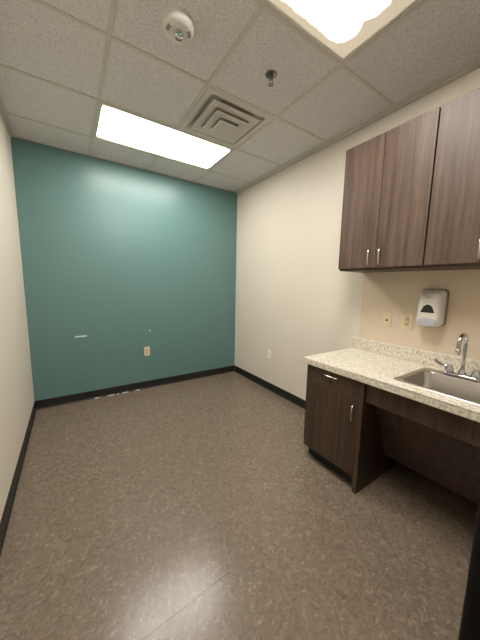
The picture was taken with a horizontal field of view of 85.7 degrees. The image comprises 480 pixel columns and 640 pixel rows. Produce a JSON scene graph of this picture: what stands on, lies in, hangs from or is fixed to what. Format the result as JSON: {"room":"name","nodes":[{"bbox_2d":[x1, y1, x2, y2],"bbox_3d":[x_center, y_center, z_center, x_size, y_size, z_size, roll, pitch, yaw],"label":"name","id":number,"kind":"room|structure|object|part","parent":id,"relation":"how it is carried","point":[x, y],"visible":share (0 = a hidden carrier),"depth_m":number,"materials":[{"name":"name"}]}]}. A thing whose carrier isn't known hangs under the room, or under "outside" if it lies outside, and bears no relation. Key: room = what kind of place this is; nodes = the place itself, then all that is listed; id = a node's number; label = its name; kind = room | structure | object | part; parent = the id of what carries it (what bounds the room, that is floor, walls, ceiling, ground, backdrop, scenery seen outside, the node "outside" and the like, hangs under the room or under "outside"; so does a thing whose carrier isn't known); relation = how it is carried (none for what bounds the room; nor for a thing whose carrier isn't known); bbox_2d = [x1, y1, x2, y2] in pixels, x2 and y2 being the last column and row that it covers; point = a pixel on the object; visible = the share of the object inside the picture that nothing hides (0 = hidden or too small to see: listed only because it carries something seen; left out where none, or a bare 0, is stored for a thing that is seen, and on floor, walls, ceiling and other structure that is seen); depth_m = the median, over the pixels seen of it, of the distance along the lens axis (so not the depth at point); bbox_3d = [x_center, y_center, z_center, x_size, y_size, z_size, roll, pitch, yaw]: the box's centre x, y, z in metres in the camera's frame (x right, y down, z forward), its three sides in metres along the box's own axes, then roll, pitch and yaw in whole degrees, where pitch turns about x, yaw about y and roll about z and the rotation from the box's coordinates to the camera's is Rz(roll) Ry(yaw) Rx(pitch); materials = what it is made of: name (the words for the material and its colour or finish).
{"room":"medical exam room","nodes":[
{"label":"medical exam room","id":0,"kind":"room"},
{"bbox_2d":[0,113,34,521],"bbox_3d":[-1.131,-0.309,0.915,0.100,3.079,4.180,-4,9,-33],"label":"wall","id":1,"kind":"structure","parent":0,"point":[17,400],"depth_m":1.99,"materials":[{"name":"beige paint"}]},
{"bbox_2d":[0,402,36,556],"bbox_3d":[-1.113,1.164,1.146,0.012,0.100,3.950,-4,9,-33],"label":"baseboard","id":2,"kind":"structure","parent":1,"relation":"attached to","point":[8,507],"depth_m":1.70,"materials":[{"name":"black rubber"}]},
{"bbox_2d":[10,137,236,400],"bbox_3d":[-1.149,-0.633,3.322,2.537,3.079,0.101,-4,9,-33],"label":"wall","id":3,"kind":"structure","parent":0,"point":[119,260],"depth_m":3.08,"materials":[{"name":"teal paint"}]},
{"bbox_2d":[35,365,234,409],"bbox_3d":[-1.146,0.850,3.474,2.537,0.100,0.014,-4,9,-33],"label":"baseboard","id":4,"kind":"structure","parent":3,"relation":"attached to","point":[68,399],"depth_m":3.27,"materials":[{"name":"black rubber"}]},
{"bbox_2d":[144,347,149,355],"bbox_3d":[-1.211,0.409,3.369,0.072,0.118,0.008,-4,9,-33],"label":"wall outlet","id":5,"kind":"object","parent":3,"relation":"attached to","point":[146,349],"visible":1,"depth_m":3.37,"materials":[{"name":"beige plastic"}]},
{"bbox_2d":[0,0,426,182],"bbox_3d":[-0.017,-1.565,1.468,2.440,0.006,3.958,-4,9,-33],"label":"grid","id":6,"kind":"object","parent":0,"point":[263,6],"depth_m":1.68,"materials":[{"name":"metal"}]},
{"bbox_2d":[0,372,477,639],"bbox_3d":[-0.059,1.190,1.847,2.737,0.100,4.180,-4,9,-33],"label":"floor","id":7,"kind":"structure","parent":0,"point":[200,508],"depth_m":1.45,"materials":[{"name":"brown tile"}]},
{"bbox_2d":[303,364,398,493],"bbox_3d":[0.899,0.737,2.043,0.658,0.782,0.474,-4,9,-33],"label":"base cabinet","id":8,"kind":"object","parent":7,"relation":"on","point":[342,430],"visible":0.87,"depth_m":1.82,"materials":[{"name":"brown wood"}]},
{"bbox_3d":[0.651,0.763,1.899,0.020,0.544,0.442,-4,9,-33],"label":"door","id":9,"kind":"part","parent":8,"relation":"part of","materials":[{"name":"brown wood"}]},
{"bbox_3d":[0.658,0.430,1.855,0.020,0.120,0.442,-4,9,-33],"label":"drawer","id":10,"kind":"part","parent":8,"relation":"part of","materials":[{"name":"brown wood"}]},
{"bbox_3d":[0.739,0.614,1.702,0.032,0.113,0.010,-4,9,-33],"label":"handle","id":11,"kind":"part","parent":8,"relation":"part of","materials":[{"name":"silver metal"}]},
{"bbox_3d":[1.034,0.764,1.867,0.627,0.782,0.028,-4,9,-33],"label":"panel","id":12,"kind":"part","parent":8,"relation":"part of","materials":[{"name":"brown wood"}]},
{"bbox_2d":[303,337,479,422],"bbox_3d":[1.214,0.342,1.534,0.652,0.144,1.630,-4,9,-33],"label":"countertop","id":13,"kind":"structure","parent":8,"relation":"on","point":[370,362],"depth_m":1.79,"materials":[{"name":"beige laminate"}]},
{"bbox_2d":[365,384,479,504],"bbox_3d":[1.101,0.727,1.532,0.334,0.617,0.585,-4,9,-33],"label":"apron","id":14,"kind":"object","parent":13,"relation":"attached to","point":[442,446],"visible":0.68,"depth_m":1.50,"materials":[{"name":"brown wood"}]},
{"bbox_2d":[393,367,479,405],"bbox_3d":[1.240,0.453,1.516,0.464,0.169,0.468,-4,9,-33],"label":"sink","id":15,"kind":"object","parent":13,"relation":"in","point":[434,380],"visible":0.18,"depth_m":1.63,"materials":[{"name":"silver metal"}]},
{"bbox_2d":[434,333,479,382],"bbox_3d":[1.341,0.219,1.566,0.158,0.288,0.305,-4,9,-33],"label":"faucet","id":16,"kind":"object","parent":13,"relation":"on","point":[449,370],"visible":1,"depth_m":1.58,"materials":[{"name":"silver metal"}]},
{"bbox_3d":[1.321,0.283,1.690,0.022,0.048,0.094,-5,10,-40],"label":"lever","id":17,"kind":"part","parent":16,"relation":"part of","materials":[{"name":"silver metal"}]},
{"bbox_3d":[1.347,0.307,1.663,0.048,0.049,0.048,-4,9,-33],"label":"valve handle","id":18,"kind":"part","parent":16,"relation":"part of","materials":[{"name":"silver metal"}]},
{"bbox_3d":[1.382,0.348,1.613,0.052,0.021,0.188,-4,9,-33],"label":"plate","id":19,"kind":"part","parent":16,"relation":"part of","materials":[{"name":"silver metal"}]},
{"bbox_3d":[1.335,0.197,1.559,0.140,0.243,0.021,-4,9,-33],"label":"spout","id":20,"kind":"part","parent":16,"relation":"part of","materials":[{"name":"silver metal"}]},
{"bbox_3d":[1.419,0.324,1.554,0.048,0.049,0.048,-4,9,-33],"label":"valve handle","id":21,"kind":"part","parent":16,"relation":"part of","materials":[{"name":"silver metal"}]},
{"bbox_2d":[458,501,479,639],"bbox_3d":[0.993,0.895,0.815,0.358,0.800,0.358,-4,9,-33],"label":"waste bin","id":22,"kind":"object","parent":7,"relation":"on","point":[470,620],"visible":1,"depth_m":0.85,"materials":[{"name":"black plastic"}]},
{"bbox_2d":[467,499,479,576],"bbox_3d":[1.496,0.870,1.145,0.658,0.782,0.520,-4,9,-33],"label":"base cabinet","id":23,"kind":"object","parent":7,"relation":"on","point":[479,499],"visible":0.21,"depth_m":1.22,"materials":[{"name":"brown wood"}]},
{"bbox_2d":[0,0,479,190],"bbox_3d":[-0.017,-1.576,1.467,2.440,0.016,3.958,-4,9,-33],"label":"ceiling","id":24,"kind":"structure","parent":0,"point":[439,37],"depth_m":1.64,"materials":[{"name":"tile"}]},
{"bbox_2d":[94,102,233,169],"bbox_3d":[-0.719,-1.768,2.516,1.193,0.099,0.584,-4,9,-33],"label":"ceiling light","id":25,"kind":"object","parent":24,"relation":"attached to","point":[115,125],"visible":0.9,"depth_m":2.45,"materials":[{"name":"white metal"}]},
{"bbox_2d":[162,6,193,44],"bbox_3d":[-0.324,-1.523,1.363,0.164,0.074,0.164,-4,9,-33],"label":"smoke detector","id":26,"kind":"object","parent":24,"relation":"attached to","point":[177,23],"visible":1,"depth_m":1.33,"materials":[{"name":"white plastic"}]},
{"bbox_2d":[179,87,272,147],"bbox_3d":[-0.131,-1.653,2.186,0.600,0.079,0.600,-4,9,-33],"label":"ceiling vent","id":27,"kind":"object","parent":24,"relation":"in","point":[221,118],"visible":1,"depth_m":2.13,"materials":[{"name":"white metal"}]},
{"bbox_3d":[-0.131,-1.653,2.186,0.168,0.078,0.168,-4,9,-33],"label":"plate","id":28,"kind":"part","parent":27,"relation":"part of","materials":[{"name":"white metal"}]},
{"bbox_2d":[265,70,276,86],"bbox_3d":[0.202,-1.562,1.680,0.074,0.062,0.074,-4,9,-33],"label":"sprinkler head","id":29,"kind":"object","parent":24,"relation":"attached to","point":[270,74],"visible":1,"depth_m":1.67},
{"bbox_2d":[262,0,419,62],"bbox_3d":[0.285,-1.545,1.004,1.193,0.099,0.584,-4,9,-33],"label":"ceiling light","id":30,"kind":"object","parent":24,"relation":"attached to","point":[341,28],"visible":1,"depth_m":1.32,"materials":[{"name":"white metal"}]},
{"bbox_2d":[234,67,479,400],"bbox_3d":[1.072,-0.461,2.356,0.101,3.079,4.180,-4,9,-33],"label":"wall","id":31,"kind":"structure","parent":0,"point":[294,301],"depth_m":2.67,"materials":[{"name":"beige paint"}]},
{"bbox_2d":[0,57,479,193],"bbox_3d":[-0.006,-1.560,1.477,2.537,0.026,3.980,-4,9,-33],"label":"trim","id":32,"kind":"structure","parent":31,"relation":"attached to","point":[473,65],"depth_m":2.15,"materials":[{"name":"metal"}]},
{"bbox_2d":[267,349,270,358],"bbox_3d":[0.383,0.449,3.408,0.008,0.118,0.072,-4,9,-33],"label":"wall outlet","id":33,"kind":"object","parent":31,"relation":"attached to","point":[268,350],"visible":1,"depth_m":3.41,"materials":[{"name":"beige plastic"}]},
{"bbox_2d":[234,366,305,408],"bbox_3d":[0.472,0.902,3.315,0.012,0.100,2.040,-4,9,-33],"label":"baseboard","id":34,"kind":"structure","parent":31,"relation":"attached to","point":[284,394],"depth_m":3.37,"materials":[{"name":"black rubber"}]},
{"bbox_2d":[382,312,391,326],"bbox_3d":[1.198,-0.004,2.110,0.011,0.116,0.072,-4,9,-33],"label":"cable plate","id":35,"kind":"object","parent":31,"relation":"attached to","point":[387,317],"visible":1,"depth_m":2.11,"materials":[{"name":"beige plastic"}]},
{"bbox_2d":[338,106,440,272],"bbox_3d":[1.089,-0.814,1.859,0.372,0.903,0.600,-4,9,-33],"label":"upper cabinet","id":36,"kind":"object","parent":31,"relation":"attached to","point":[388,178],"visible":0.94,"depth_m":1.72,"materials":[{"name":"brown wood"}]},
{"bbox_3d":[0.887,-0.830,1.904,0.019,0.887,0.298,-4,9,-33],"label":"door","id":37,"kind":"part","parent":36,"relation":"part of","materials":[{"name":"brown wood"}]},
{"bbox_3d":[0.961,-0.440,1.784,0.034,0.111,0.010,-4,9,-33],"label":"handle","id":38,"kind":"part","parent":36,"relation":"part of","materials":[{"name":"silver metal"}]},
{"bbox_3d":[1.052,-0.794,1.656,0.019,0.887,0.298,-4,9,-33],"label":"door","id":39,"kind":"part","parent":36,"relation":"part of","materials":[{"name":"brown wood"}]},
{"bbox_2d":[401,313,413,329],"bbox_3d":[1.282,0.012,1.985,0.010,0.120,0.078,-4,9,-33],"label":"outlet","id":40,"kind":"object","parent":31,"relation":"attached to","point":[407,319],"visible":1,"depth_m":1.98,"materials":[{"name":"beige plastic"}]},
{"bbox_2d":[352,337,479,374],"bbox_3d":[1.479,0.304,1.703,0.020,0.098,1.628,-4,9,-33],"label":"backsplash","id":41,"kind":"structure","parent":31,"relation":"attached to","point":[409,354],"depth_m":1.94,"materials":[{"name":"beige laminate"}]},
{"bbox_2d":[416,289,449,326],"bbox_3d":[1.330,-0.087,1.803,0.117,0.260,0.158,-4,9,-33],"label":"soap dispenser","id":42,"kind":"object","parent":31,"relation":"attached to","point":[432,308],"visible":1,"depth_m":1.76,"materials":[{"name":"white plastic"}]},
{"bbox_2d":[424,88,479,269],"bbox_3d":[1.421,-0.740,1.358,0.372,0.903,0.600,-4,9,-33],"label":"upper cabinet","id":43,"kind":"object","parent":31,"relation":"attached to","point":[453,233],"visible":1,"depth_m":1.43,"materials":[{"name":"brown wood"}]},
{"bbox_3d":[1.252,-0.375,1.347,0.034,0.111,0.010,-4,9,-33],"label":"handle","id":44,"kind":"part","parent":43,"relation":"part of","materials":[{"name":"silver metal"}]}
]}

